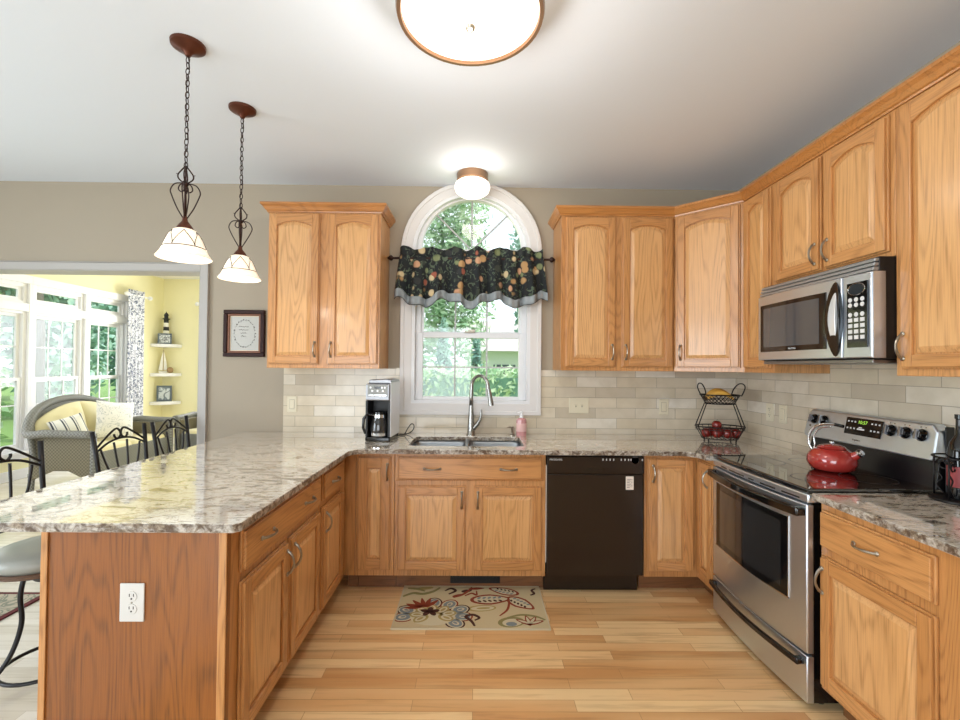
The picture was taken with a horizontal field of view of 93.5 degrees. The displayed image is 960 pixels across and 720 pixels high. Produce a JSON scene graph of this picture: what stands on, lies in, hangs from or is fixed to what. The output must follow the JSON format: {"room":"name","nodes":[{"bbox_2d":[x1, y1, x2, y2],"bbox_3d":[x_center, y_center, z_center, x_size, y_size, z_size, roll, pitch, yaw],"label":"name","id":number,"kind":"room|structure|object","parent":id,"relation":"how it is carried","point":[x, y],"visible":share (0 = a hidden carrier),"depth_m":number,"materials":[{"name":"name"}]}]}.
{"room":"kitchen","nodes":[
{"label":"kitchen","id":0,"kind":"room"},
{"bbox_2d":[0,379,115,446],"bbox_3d":[-7.735,2.223,22.340,75.000,0.120,62.000,1,-1,-1],"label":"ground","id":1,"kind":"structure","parent":0,"point":[7,429],"depth_m":22.53,"materials":[{"name":"green plant"}]},
{"bbox_2d":[0,292,13,438],"bbox_3d":[-8.927,-0.978,6.893,2.613,5.821,2.795,1,-1,-40],"label":"leafy tree","id":2,"kind":"object","parent":1,"relation":"on","point":[3,370],"visible":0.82,"depth_m":7.55,"materials":[{"name":"green plant"}]},
{"bbox_2d":[35,293,45,404],"bbox_3d":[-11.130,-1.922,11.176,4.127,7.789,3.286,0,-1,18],"label":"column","id":3,"kind":"structure","parent":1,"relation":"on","point":[40,324],"depth_m":11.07,"materials":[{"name":"white"}]},
{"bbox_2d":[0,288,111,394],"bbox_3d":[-23.146,-3.986,24.928,7.180,12.100,6.813,0,-1,22],"label":"leafy tree","id":4,"kind":"object","parent":1,"relation":"on","point":[70,374],"visible":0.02,"depth_m":24.23,"materials":[{"name":"green plant"}]},
{"bbox_2d":[0,286,115,399],"bbox_3d":[-15.777,-2.212,16.023,4.324,8.427,4.297,1,-1,-17],"label":"leafy tree","id":5,"kind":"object","parent":1,"relation":"on","point":[7,324],"visible":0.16,"depth_m":15.74,"materials":[{"name":"green plant"}]},
{"bbox_2d":[91,304,116,390],"bbox_3d":[-14.948,-2.497,19.394,4.285,9.109,4.883,1,-1,-17],"label":"leafy tree","id":6,"kind":"object","parent":1,"relation":"on","point":[114,308],"visible":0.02,"depth_m":18.70,"materials":[{"name":"green plant"}]},
{"bbox_2d":[433,316,451,374],"bbox_3d":[-0.885,0.493,11.031,0.962,3.133,0.947,0,-1,45],"label":"conifer","id":7,"kind":"object","parent":1,"relation":"on","point":[443,358],"visible":0.21,"depth_m":10.96,"materials":[{"name":"green plant"}]},
{"bbox_2d":[423,203,497,376],"bbox_3d":[-1.304,-2.348,14.098,3.832,8.900,3.440,0,-1,8],"label":"leafy tree","id":8,"kind":"object","parent":1,"relation":"on","point":[437,310],"visible":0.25,"depth_m":13.60,"materials":[{"name":"green plant"}]},
{"bbox_2d":[423,362,517,396],"bbox_3d":[-0.112,1.114,9.831,6.576,2.153,0.929,1,-1,-1],"label":"hedge","id":9,"kind":"object","parent":1,"relation":"on","point":[441,383],"visible":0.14,"depth_m":9.59,"materials":[{"name":"green plant"}]},
{"bbox_2d":[470,338,483,374],"bbox_3d":[-0.063,0.722,10.929,0.706,2.688,0.694,1,-1,-1],"label":"conifer","id":10,"kind":"object","parent":1,"relation":"on","point":[476,358],"visible":0.16,"depth_m":10.90,"materials":[{"name":"green plant"}]},
{"bbox_2d":[458,321,517,375],"bbox_3d":[2.778,0.167,22.972,7.600,4.200,6.000,1,-1,-1],"label":"house","id":11,"kind":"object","parent":1,"relation":"on","point":[504,352],"visible":0.15,"depth_m":20.46,"materials":[{"name":"white"}]},
{"bbox_2d":[507,224,520,331],"bbox_3d":[2.797,-2.592,16.907,3.623,9.544,3.675,0,-1,30],"label":"leafy tree","id":12,"kind":"object","parent":1,"relation":"on","point":[517,245],"visible":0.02,"depth_m":16.95,"materials":[{"name":"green plant"}]},
{"bbox_2d":[0,274,163,472],"bbox_3d":[-5.626,-0.009,5.800,0.140,2.900,4.540,1,-1,-1],"label":"wall","id":13,"kind":"structure","parent":0,"point":[153,286],"depth_m":7.55,"materials":[{"name":"yellow paint"}]},
{"bbox_2d":[0,467,27,483],"bbox_3d":[-5.559,1.380,5.721,0.018,0.120,4.380,1,-1,-1],"label":"baseboard","id":14,"kind":"structure","parent":13,"relation":"attached to","point":[17,474],"depth_m":5.39,"materials":[{"name":"white"}]},
{"bbox_2d":[0,274,32,458],"bbox_3d":[-5.583,0.074,5.154,0.155,2.235,0.820,1,-1,-1],"label":"window","id":15,"kind":"structure","parent":13,"relation":"in","point":[20,306],"depth_m":5.48,"materials":[{"name":"white wood"}]},
{"bbox_2d":[28,276,88,453],"bbox_3d":[-5.591,0.086,5.954,0.155,2.235,0.820,1,-1,-1],"label":"window","id":16,"kind":"structure","parent":13,"relation":"in","point":[77,314],"depth_m":6.06,"materials":[{"name":"white wood"}]},
{"bbox_2d":[86,288,127,402],"bbox_3d":[-5.599,0.098,6.777,0.155,2.235,0.865,1,-1,-1],"label":"window","id":17,"kind":"structure","parent":13,"relation":"in","point":[119,319],"depth_m":6.86,"materials":[{"name":"white wood"}]},
{"bbox_2d":[124,289,152,415],"bbox_3d":[-5.467,0.122,7.175,0.122,2.440,0.560,1,-1,-1],"label":"curtain","id":18,"kind":"object","parent":13,"relation":"hanging from","point":[136,299],"visible":0.82,"depth_m":7.11,"materials":[{"name":"grey fabric"}]},
{"bbox_2d":[155,276,199,278],"bbox_3d":[-3.393,-1.499,5.844,4.580,0.120,4.539,1,-1,-1],"label":"ceiling","id":19,"kind":"structure","parent":0,"point":[163,277],"depth_m":7.80,"materials":[{"name":"white paint"}]},
{"bbox_2d":[162,279,199,436],"bbox_3d":[-3.428,0.043,8.021,4.300,2.900,0.140,1,-1,-1],"label":"wall","id":20,"kind":"structure","parent":0,"point":[181,296],"depth_m":7.94,"materials":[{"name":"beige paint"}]},
{"bbox_2d":[149,401,180,404],"bbox_3d":[-5.409,0.739,7.761,0.339,0.055,0.316,1,-1,-1],"label":"corner shelf","id":21,"kind":"object","parent":20,"relation":"attached to","point":[154,402],"visible":0.97,"depth_m":7.71,"materials":[{"name":"white wood"}]},
{"bbox_2d":[156,386,171,400],"bbox_3d":[-5.439,0.575,7.781,0.220,0.270,0.062,1,-1,-26],"label":"picture frame","id":22,"kind":"object","parent":21,"relation":"on","point":[163,393],"visible":1,"depth_m":7.76,"materials":[{"name":"grey stone"}]},
{"bbox_2d":[158,387,169,399],"bbox_3d":[-5.430,0.575,7.763,0.160,0.210,0.006,1,-1,-26],"label":"print","id":23,"kind":"object","parent":22,"relation":"attached to","point":[164,392],"depth_m":7.76},
{"bbox_2d":[150,344,181,347],"bbox_3d":[-5.400,-0.246,7.775,0.339,0.055,0.316,1,-1,-1],"label":"corner shelf","id":24,"kind":"object","parent":20,"relation":"attached to","point":[151,345],"visible":1,"depth_m":7.71,"materials":[{"name":"white wood"}]},
{"bbox_2d":[158,333,171,343],"bbox_3d":[-5.404,-0.365,7.745,0.200,0.180,0.062,1,-1,-26],"label":"picture frame","id":25,"kind":"object","parent":24,"relation":"on","point":[163,338],"visible":1,"depth_m":7.72,"materials":[{"name":"grey stone"}]},
{"bbox_2d":[159,335,169,342],"bbox_3d":[-5.396,-0.365,7.727,0.156,0.136,0.006,1,-1,-26],"label":"print","id":26,"kind":"object","parent":25,"relation":"attached to","point":[162,338],"depth_m":7.72},
{"bbox_2d":[162,311,169,333],"bbox_3d":[-5.451,-0.562,7.840,0.170,0.575,0.170,1,-1,-1],"label":"lighthouse","id":27,"kind":"object","parent":25,"relation":"on","point":[166,320],"visible":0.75,"depth_m":7.81,"materials":[{"name":"black"}]},
{"bbox_2d":[150,373,181,375],"bbox_3d":[-5.405,0.254,7.768,0.339,0.055,0.316,1,-1,-1],"label":"corner shelf","id":28,"kind":"object","parent":20,"relation":"attached to","point":[151,374],"visible":1,"depth_m":7.69,"materials":[{"name":"white wood"}]},
{"bbox_2d":[158,350,166,372],"bbox_3d":[-5.476,0.025,7.801,0.136,0.400,0.040,1,-1,-35],"label":"sailboat","id":29,"kind":"object","parent":28,"relation":"on","point":[163,359],"visible":0.99,"depth_m":7.80,"materials":[{"name":"white wood"}]},
{"bbox_2d":[167,367,172,372],"bbox_3d":[-5.362,0.174,7.813,0.102,0.104,0.086,1,-1,-1],"label":"shell","id":30,"kind":"object","parent":28,"relation":"on","point":[169,369],"visible":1,"depth_m":7.79,"materials":[{"name":"brown"}]},
{"bbox_2d":[0,181,737,441],"bbox_3d":[-1.559,0.052,3.499,7.350,2.784,0.140,1,-1,-1],"label":"wall","id":31,"kind":"structure","parent":0,"point":[40,220],"depth_m":3.43,"materials":[{"name":"beige paint"}]},
{"bbox_2d":[0,260,209,444],"bbox_3d":[-3.380,0.341,3.473,2.634,2.172,0.188,1,-1,-1],"label":"door frame","id":32,"kind":"structure","parent":31,"relation":"in","point":[6,267],"depth_m":3.41,"materials":[{"name":"grey wood"}]},
{"bbox_2d":[223,310,265,356],"bbox_3d":[-1.782,-0.201,3.414,0.308,0.354,0.030,1,-1,-1],"label":"picture frame","id":33,"kind":"object","parent":31,"relation":"attached to","point":[243,330],"visible":1,"depth_m":3.42,"materials":[{"name":"brown wood"}]},
{"bbox_2d":[234,319,255,347],"bbox_3d":[-1.781,-0.201,3.418,0.169,0.215,0.006,1,-1,-1],"label":"print","id":34,"kind":"object","parent":33,"relation":"attached to","point":[244,329],"depth_m":3.42,"materials":[{"name":"white paper"}]},
{"bbox_2d":[287,396,296,411],"bbox_3d":[-1.421,0.334,3.411,0.072,0.118,0.008,1,-1,-1],"label":"light switch","id":35,"kind":"object","parent":31,"relation":"attached to","point":[291,400],"visible":1,"depth_m":3.41,"materials":[{"name":"beige plastic"}]},
{"bbox_2d":[260,201,395,368],"bbox_3d":[-1.078,-0.508,3.251,0.860,1.135,0.379,1,-1,-1],"label":"upper cabinet","id":36,"kind":"object","parent":31,"relation":"attached to","point":[328,262],"visible":1,"depth_m":3.10,"materials":[{"name":"brown wood"}]},
{"bbox_2d":[399,185,541,415],"bbox_3d":[-0.067,-0.471,3.490,1.070,1.775,0.142,1,-1,-1],"label":"window","id":37,"kind":"structure","parent":31,"relation":"in","point":[412,333],"depth_m":3.43,"materials":[{"name":"white wood"}]},
{"bbox_2d":[387,245,554,309],"bbox_3d":[-0.065,-0.609,3.369,1.258,0.469,0.162,1,-1,-1],"label":"valance","id":38,"kind":"object","parent":31,"relation":"attached to","point":[470,278],"visible":1,"depth_m":3.35,"materials":[{"name":"black fabric"}]},
{"bbox_2d":[283,368,736,434],"bbox_3d":[0.242,0.314,3.437,3.460,0.490,0.009,1,-1,-1],"label":"backsplash","id":39,"kind":"structure","parent":31,"relation":"attached to","point":[328,399],"depth_m":3.44,"materials":[{"name":"tile"}]},
{"bbox_2d":[569,398,588,412],"bbox_3d":[0.752,0.345,3.428,0.150,0.118,0.016,1,-1,-1],"label":"wall outlet","id":40,"kind":"object","parent":31,"relation":"attached to","point":[576,405],"visible":1,"depth_m":3.43,"materials":[{"name":"beige plastic"}]},
{"bbox_2d":[553,216,673,370],"bbox_3d":[0.954,-0.465,3.270,0.786,1.085,0.379,1,-1,-1],"label":"upper cabinet","id":41,"kind":"object","parent":31,"relation":"attached to","point":[613,276],"visible":0.99,"depth_m":3.12,"materials":[{"name":"brown wood"}]},
{"bbox_2d":[548,45,959,229],"bbox_3d":[1.403,-1.035,2.479,0.835,0.060,2.602,1,-1,-32],"label":"crown molding","id":42,"kind":"structure","parent":41,"relation":"on","point":[948,64],"depth_m":2.25,"materials":[{"name":"brown wood"}]},
{"bbox_2d":[659,399,667,414],"bbox_3d":[1.400,0.357,3.438,0.072,0.118,0.008,1,-1,-1],"label":"light switch","id":43,"kind":"object","parent":31,"relation":"attached to","point":[663,403],"visible":1,"depth_m":3.44,"materials":[{"name":"beige plastic"}]},
{"bbox_2d":[674,202,744,371],"bbox_3d":[1.665,-0.460,3.150,0.635,1.085,0.630,1,-1,-1],"label":"upper cabinet","id":44,"kind":"object","parent":31,"relation":"attached to","point":[708,244],"visible":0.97,"depth_m":2.96,"materials":[{"name":"brown wood"}]},
{"bbox_2d":[0,444,847,719],"bbox_3d":[-1.782,1.486,2.425,7.790,0.120,11.320,1,-1,-1],"label":"floor","id":45,"kind":"structure","parent":0,"point":[641,653],"depth_m":2.12,"materials":[{"name":"brown wood"}]},
{"bbox_2d":[0,592,39,620],"bbox_3d":[-3.529,1.393,1.665,1.860,0.011,2.150,1,-1,-1],"label":"rug","id":46,"kind":"object","parent":45,"relation":"on","point":[8,600],"visible":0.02,"depth_m":2.63,"materials":[{"name":"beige fabric"}]},
{"bbox_2d":[0,440,45,687],"bbox_3d":[-1.939,0.905,2.007,0.452,1.026,0.416,1,-1,-1],"label":"bar stool","id":47,"kind":"object","parent":45,"relation":"on","point":[20,560],"visible":0.31,"depth_m":1.93,"materials":[{"name":"black metal"}]},
{"bbox_2d":[21,394,174,491],"bbox_3d":[-4.610,0.935,5.507,0.894,1.022,1.491,1,-1,-1],"label":"loveseat","id":48,"kind":"object","parent":45,"relation":"on","point":[64,450],"visible":0.64,"depth_m":5.04,"materials":[{"name":"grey wicker"}]},
{"bbox_2d":[35,401,86,430],"bbox_3d":[-4.801,0.740,5.217,0.183,0.480,0.580,1,-1,-1],"label":"cushion","id":49,"kind":"object","parent":48,"relation":"on","point":[69,409],"depth_m":5.17,"materials":[{"name":"beige fabric"}]},
{"bbox_2d":[46,413,88,430],"bbox_3d":[-4.657,0.800,5.128,0.166,0.387,0.381,0,-1,23],"label":"throw pillow","id":50,"kind":"object","parent":48,"relation":"on","point":[76,422],"visible":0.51,"depth_m":5.10,"materials":[{"name":"fabric"}]},
{"bbox_2d":[80,401,103,438],"bbox_3d":[-4.806,0.748,5.797,0.183,0.480,0.580,1,-1,-1],"label":"cushion","id":51,"kind":"object","parent":48,"relation":"on","point":[89,407],"depth_m":5.55,"materials":[{"name":"beige fabric"}]},
{"bbox_2d":[95,400,133,437],"bbox_3d":[-4.582,0.748,5.669,0.163,0.513,0.520,0,-1,17],"label":"throw pillow","id":52,"kind":"object","parent":48,"relation":"on","point":[109,415],"visible":0.89,"depth_m":5.60,"materials":[{"name":"white fabric"}]},
{"bbox_2d":[97,441,131,451],"bbox_3d":[-4.495,1.035,5.216,0.550,0.125,0.572,1,-1,-1],"label":"seat cushion","id":53,"kind":"object","parent":48,"relation":"on","point":[120,445],"depth_m":5.29,"materials":[{"name":"beige fabric"}]},
{"bbox_2d":[97,434,164,443],"bbox_3d":[-4.501,1.043,5.796,0.550,0.125,0.572,1,-1,-1],"label":"seat cushion","id":54,"kind":"object","parent":48,"relation":"on","point":[149,436],"depth_m":5.72,"materials":[{"name":"beige fabric"}]},
{"bbox_2d":[89,423,148,472],"bbox_3d":[-1.946,0.915,2.697,0.452,1.026,0.416,1,-1,-1],"label":"bar stool","id":55,"kind":"object","parent":45,"relation":"on","point":[95,446],"visible":0.25,"depth_m":2.65,"materials":[{"name":"black metal"}]},
{"bbox_2d":[150,415,190,456],"bbox_3d":[-1.950,0.921,3.155,0.452,1.026,0.416,1,-1,-5],"label":"bar stool","id":56,"kind":"object","parent":45,"relation":"on","point":[152,424],"visible":0.29,"depth_m":3.10,"materials":[{"name":"black metal"}]},
{"bbox_2d":[37,477,320,719],"bbox_3d":[-1.092,0.989,1.873,0.646,0.870,0.859,1,-1,-1],"label":"base cabinet","id":57,"kind":"object","parent":45,"relation":"on","point":[226,614],"visible":0.96,"depth_m":1.45,"materials":[{"name":"brown wood"}]},
{"bbox_2d":[119,583,144,621],"bbox_3d":[-1.116,0.778,1.448,0.078,0.122,0.008,1,-1,-1],"label":"wall outlet","id":58,"kind":"object","parent":57,"relation":"attached to","point":[132,595],"visible":1,"depth_m":1.45,"materials":[{"name":"white plastic"}]},
{"bbox_2d":[126,591,136,601],"bbox_3d":[-1.116,0.758,1.446,0.034,0.034,0.002,1,-1,-1],"label":"receptacle","id":59,"kind":"object","parent":58,"relation":"attached to","point":[131,596],"depth_m":1.45,"materials":[{"name":"white plastic"}]},
{"bbox_2d":[126,604,136,613],"bbox_3d":[-1.116,0.798,1.445,0.034,0.034,0.002,1,-1,-1],"label":"receptacle","id":60,"kind":"object","parent":58,"relation":"attached to","point":[130,608],"depth_m":1.44,"materials":[{"name":"white plastic"}]},
{"bbox_2d":[173,412,196,450],"bbox_3d":[-3.924,0.959,6.725,0.866,1.021,0.835,0,-1,5],"label":"armchair","id":61,"kind":"object","parent":45,"relation":"on","point":[192,416],"visible":0.08,"depth_m":6.38,"materials":[{"name":"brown wicker"}]},
{"bbox_2d":[185,428,196,433],"bbox_3d":[-3.937,1.060,6.610,0.532,0.125,0.490,0,-1,5],"label":"seat cushion","id":62,"kind":"object","parent":61,"relation":"on","point":[192,430],"depth_m":6.39,"materials":[{"name":"beige fabric"}]},
{"bbox_2d":[318,459,344,614],"bbox_3d":[-1.103,0.999,2.532,0.655,0.870,0.455,1,-1,-1],"label":"base cabinet","id":63,"kind":"object","parent":45,"relation":"on","point":[331,508],"visible":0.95,"depth_m":2.46,"materials":[{"name":"brown wood"}]},
{"bbox_2d":[343,455,357,586],"bbox_3d":[-1.104,1.007,3.094,0.660,0.870,0.620,1,-1,-1],"label":"base cabinet","id":64,"kind":"object","parent":45,"relation":"on","point":[350,461],"visible":0.19,"depth_m":2.79,"materials":[{"name":"brown wood"}]},
{"bbox_2d":[355,454,395,586],"bbox_3d":[-0.653,1.011,3.071,0.238,0.870,0.675,1,-1,-1],"label":"base cabinet","id":65,"kind":"object","parent":45,"relation":"on","point":[375,473],"visible":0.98,"depth_m":2.77,"materials":[{"name":"brown wood"}]},
{"bbox_2d":[394,454,545,586],"bbox_3d":[-0.065,1.016,3.076,0.934,0.870,0.675,1,-1,-1],"label":"base cabinet","id":66,"kind":"object","parent":45,"relation":"on","point":[460,520],"visible":0.96,"depth_m":2.78,"materials":[{"name":"brown wood"}]},
{"bbox_2d":[450,576,499,582],"bbox_3d":[-0.031,1.396,2.872,0.315,0.045,0.011,1,-1,-1],"label":"vent","id":67,"kind":"object","parent":66,"relation":"attached to","point":[453,579],"depth_m":2.87,"materials":[{"name":"black metal"}]},
{"bbox_2d":[391,586,550,630],"bbox_3d":[-0.051,1.439,2.641,0.856,0.010,0.470,1,-1,-1],"label":"rug","id":68,"kind":"object","parent":45,"relation":"on","point":[419,607],"visible":1,"depth_m":2.61,"materials":[{"name":"beige fabric"}]},
{"bbox_2d":[543,455,643,589],"bbox_3d":[0.704,1.025,3.077,0.604,0.865,0.608,1,-1,-1],"label":"dishwasher","id":69,"kind":"object","parent":45,"relation":"on","point":[594,503],"visible":0.98,"depth_m":2.78,"materials":[{"name":"black metal"}]},
{"bbox_2d":[638,456,715,595],"bbox_3d":[1.492,1.029,3.026,0.950,0.870,0.825,1,-1,-1],"label":"base cabinet","id":70,"kind":"object","parent":45,"relation":"on","point":[678,491],"visible":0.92,"depth_m":2.79,"materials":[{"name":"brown wood"}]},
{"bbox_2d":[0,432,805,532],"bbox_3d":[0.099,0.557,2.435,3.745,0.029,1.996,1,-1,-1],"label":"countertop","id":71,"kind":"structure","parent":70,"relation":"on","point":[225,484],"depth_m":2.08,"materials":[{"name":"beige stone"}]},
{"bbox_2d":[365,378,399,441],"bbox_3d":[-0.675,0.337,3.129,0.180,0.418,0.242,0,-1,4],"label":"coffee maker","id":72,"kind":"object","parent":71,"relation":"on","point":[381,394],"visible":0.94,"depth_m":3.03,"materials":[{"name":"black"}]},
{"bbox_2d":[362,410,387,436],"bbox_3d":[-0.700,0.429,3.061,0.176,0.172,0.132,0,-1,4],"label":"carafe","id":73,"kind":"object","parent":72,"relation":"on","point":[378,427],"visible":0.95,"depth_m":3.01,"materials":[{"name":"clear glass"}]},
{"bbox_2d":[398,423,414,435],"bbox_3d":[-0.572,0.510,3.305,0.064,0.079,0.196,0,-1,39],"label":"power cord","id":74,"kind":"object","parent":71,"relation":"on","point":[405,433],"visible":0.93,"depth_m":3.33,"materials":[{"name":"black plastic"}]},
{"bbox_2d":[411,438,520,446],"bbox_3d":[-0.090,0.640,3.064,0.784,0.170,0.438,1,-1,-1],"label":"sink","id":75,"kind":"object","parent":71,"relation":"in","point":[467,442],"visible":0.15,"depth_m":3.27,"materials":[{"name":"silver metal"}]},
{"bbox_2d":[466,374,493,435],"bbox_3d":[0.009,0.329,3.291,0.239,0.452,0.083,0,-1,34],"label":"faucet","id":76,"kind":"object","parent":71,"relation":"on","point":[471,427],"visible":1,"depth_m":3.31,"materials":[{"name":"silver metal"}]},
{"bbox_2d":[507,426,514,435],"bbox_3d":[0.227,0.523,3.332,0.062,0.069,0.044,1,-1,-1],"label":"soap pump","id":77,"kind":"object","parent":71,"relation":"on","point":[511,427],"visible":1,"depth_m":3.33,"materials":[{"name":"silver metal"}]},
{"bbox_2d":[516,411,526,435],"bbox_3d":[0.307,0.469,3.346,0.078,0.178,0.050,1,-1,-1],"label":"soap bottle","id":78,"kind":"object","parent":71,"relation":"on","point":[521,425],"visible":1,"depth_m":3.33,"materials":[{"name":"pink plastic"}]},
{"bbox_2d":[695,383,745,442],"bbox_3d":[1.677,0.364,3.155,0.323,0.409,0.235,0,-1,13],"label":"fruit basket","id":79,"kind":"object","parent":71,"relation":"on","point":[705,394],"visible":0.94,"depth_m":3.12,"materials":[{"name":"black metal"}]},
{"bbox_2d":[701,428,710,436],"bbox_3d":[1.581,0.502,3.155,0.066,0.072,0.066,1,-1,-1],"label":"apple","id":80,"kind":"object","parent":79,"relation":"in","point":[707,432],"visible":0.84,"depth_m":3.13,"materials":[{"name":"red food"}]},
{"bbox_2d":[705,389,726,398],"bbox_3d":[1.665,0.239,3.160,0.192,0.069,0.035,0,-1,8],"label":"banana","id":81,"kind":"object","parent":79,"relation":"in","point":[716,389],"visible":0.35,"depth_m":3.16,"materials":[{"name":"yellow food"}]},
{"bbox_2d":[712,429,721,437],"bbox_3d":[1.639,0.502,3.121,0.066,0.072,0.066,1,-1,-22],"label":"apple","id":82,"kind":"object","parent":79,"relation":"in","point":[718,434],"visible":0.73,"depth_m":3.10,"materials":[{"name":"red food"}]},
{"bbox_2d":[711,419,721,427],"bbox_3d":[1.656,0.451,3.157,0.066,0.072,0.066,1,-1,-21],"label":"apple","id":83,"kind":"object","parent":82,"relation":"on","point":[718,424],"visible":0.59,"depth_m":3.13,"materials":[{"name":"red food"}]},
{"bbox_2d":[704,390,733,399],"bbox_3d":[1.657,0.244,3.123,0.192,0.069,0.035,0,-1,13],"label":"banana","id":84,"kind":"object","parent":79,"relation":"in","point":[720,392],"visible":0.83,"depth_m":3.11,"materials":[{"name":"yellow food"}]},
{"bbox_2d":[722,429,732,437],"bbox_3d":[1.703,0.503,3.106,0.066,0.072,0.066,0,-1,38],"label":"apple","id":85,"kind":"object","parent":79,"relation":"in","point":[726,434],"visible":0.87,"depth_m":3.08,"materials":[{"name":"red food"}]},
{"bbox_2d":[732,429,740,437],"bbox_3d":[1.768,0.503,3.119,0.066,0.072,0.066,1,-1,-44],"label":"apple","id":86,"kind":"object","parent":79,"relation":"in","point":[734,433],"visible":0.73,"depth_m":3.10,"materials":[{"name":"red food"}]},
{"bbox_2d":[708,409,954,704],"bbox_3d":[1.618,0.864,2.236,0.695,1.180,0.748,1,-1,-1],"label":"electric range","id":87,"kind":"object","parent":45,"relation":"on","point":[767,553],"visible":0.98,"depth_m":2.06,"materials":[{"name":"silver metal"}]},
{"bbox_2d":[713,454,940,493],"bbox_3d":[1.634,0.550,2.242,0.569,0.019,0.745,1,-1,-1],"label":"cooktop","id":88,"kind":"object","parent":87,"relation":"in","point":[792,473],"depth_m":2.08,"materials":[{"name":"black glass"}]},
{"bbox_2d":[806,423,864,472],"bbox_3d":[1.730,0.425,2.220,0.205,0.233,0.205,0,-1,16],"label":"kettle","id":89,"kind":"object","parent":87,"relation":"on","point":[827,457],"visible":1,"depth_m":2.16,"materials":[{"name":"red metal"}]},
{"bbox_2d":[814,503,959,719],"bbox_3d":[1.663,1.010,1.568,0.640,0.870,0.560,1,-1,-1],"label":"base cabinet","id":90,"kind":"object","parent":45,"relation":"on","point":[890,600],"visible":0.99,"depth_m":1.53,"materials":[{"name":"brown wood"}]},
{"bbox_2d":[812,493,959,557],"bbox_3d":[1.673,0.559,1.571,0.615,0.029,0.578,1,-1,-1],"label":"countertop","id":91,"kind":"structure","parent":90,"relation":"on","point":[920,518],"depth_m":1.60,"materials":[{"name":"beige stone"}]},
{"bbox_2d":[928,453,959,505],"bbox_3d":[1.864,0.462,1.751,0.184,0.174,0.184,1,-1,-1],"label":"stand","id":92,"kind":"object","parent":91,"relation":"on","point":[942,497],"visible":0.98,"depth_m":1.75,"materials":[{"name":"black metal"}]},
{"bbox_2d":[946,414,959,499],"bbox_3d":[1.865,0.374,1.752,0.078,0.325,0.078,1,-1,-1],"label":"bottle","id":93,"kind":"object","parent":92,"relation":"in","point":[953,450],"visible":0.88,"depth_m":1.74,"materials":[{"name":"black"}]},
{"bbox_2d":[0,0,959,189],"bbox_3d":[-1.584,-1.464,0.200,7.490,0.150,6.780,1,-1,-1],"label":"ceiling","id":94,"kind":"structure","parent":0,"point":[606,94],"depth_m":2.24,"materials":[{"name":"white paint"}]},
{"bbox_2d":[154,33,212,263],"bbox_3d":[-1.262,-0.897,1.940,0.210,0.927,0.210,1,-1,-1],"label":"pendant lamp","id":95,"kind":"object","parent":94,"relation":"hanging from","point":[181,244],"visible":1,"depth_m":1.93,"materials":[{"name":"white glass"}]},
{"bbox_2d":[217,101,260,282],"bbox_3d":[-1.283,-0.893,2.425,0.210,0.922,0.210,1,-1,-1],"label":"pendant lamp","id":96,"kind":"object","parent":94,"relation":"hanging from","point":[238,267],"visible":1,"depth_m":2.40,"materials":[{"name":"white glass"}]},
{"bbox_2d":[395,0,544,65],"bbox_3d":[-0.034,-1.266,1.626,0.532,0.176,0.536,1,-1,-1],"label":"ceiling light","id":97,"kind":"object","parent":94,"relation":"attached to","point":[456,32],"visible":1,"depth_m":1.64,"materials":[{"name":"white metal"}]},
{"bbox_2d":[454,167,489,199],"bbox_3d":[-0.055,-1.246,3.227,0.256,0.171,0.256,1,-1,-1],"label":"ceiling light","id":98,"kind":"object","parent":94,"relation":"attached to","point":[472,183],"visible":1,"depth_m":3.14,"materials":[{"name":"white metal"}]},
{"bbox_2d":[738,41,959,452],"bbox_3d":[2.078,0.036,0.214,0.140,2.784,6.500,1,-1,-1],"label":"wall","id":99,"kind":"structure","parent":0,"point":[958,43],"depth_m":2.35,"materials":[{"name":"beige paint"}]},
{"bbox_2d":[766,403,773,421],"bbox_3d":[1.963,0.354,3.058,0.008,0.118,0.075,1,-1,-1],"label":"wall outlet","id":100,"kind":"object","parent":99,"relation":"attached to","point":[769,407],"visible":1,"depth_m":3.06,"materials":[{"name":"beige plastic"}]},
{"bbox_2d":[779,405,786,423],"bbox_3d":[1.964,0.352,2.929,0.008,0.118,0.072,1,-1,-1],"label":"light switch","id":101,"kind":"object","parent":99,"relation":"attached to","point":[782,408],"visible":1,"depth_m":2.92,"materials":[{"name":"beige plastic"}]},
{"bbox_2d":[743,183,829,373],"bbox_3d":[1.814,-0.465,2.694,0.345,1.085,0.281,1,-1,-1],"label":"upper cabinet","id":102,"kind":"object","parent":99,"relation":"attached to","point":[758,211],"visible":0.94,"depth_m":2.68,"materials":[{"name":"brown wood"}]},
{"bbox_2d":[774,109,896,284],"bbox_3d":[1.805,-0.714,2.188,0.378,0.602,0.735,1,-1,-1],"label":"upper cabinet","id":103,"kind":"object","parent":99,"relation":"attached to","point":[838,209],"visible":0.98,"depth_m":2.07,"materials":[{"name":"brown wood"}]},
{"bbox_2d":[759,256,896,364],"bbox_3d":[1.757,-0.196,2.180,0.439,0.432,0.733,1,-1,-1],"label":"microwave","id":104,"kind":"object","parent":103,"relation":"attached to","point":[847,314],"visible":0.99,"depth_m":1.99,"materials":[{"name":"silver metal"}]},
{"bbox_2d":[737,364,959,453],"bbox_3d":[1.985,0.252,1.854,0.009,0.600,3.189,1,-1,-1],"label":"backsplash","id":105,"kind":"structure","parent":99,"relation":"attached to","point":[874,390],"depth_m":2.49,"materials":[{"name":"tile"}]},
{"bbox_2d":[894,70,959,376],"bbox_3d":[1.808,-0.482,1.585,0.378,1.085,0.460,1,-1,-1],"label":"upper cabinet","id":106,"kind":"object","parent":99,"relation":"attached to","point":[927,341],"visible":1,"depth_m":1.67,"materials":[{"name":"brown wood"}]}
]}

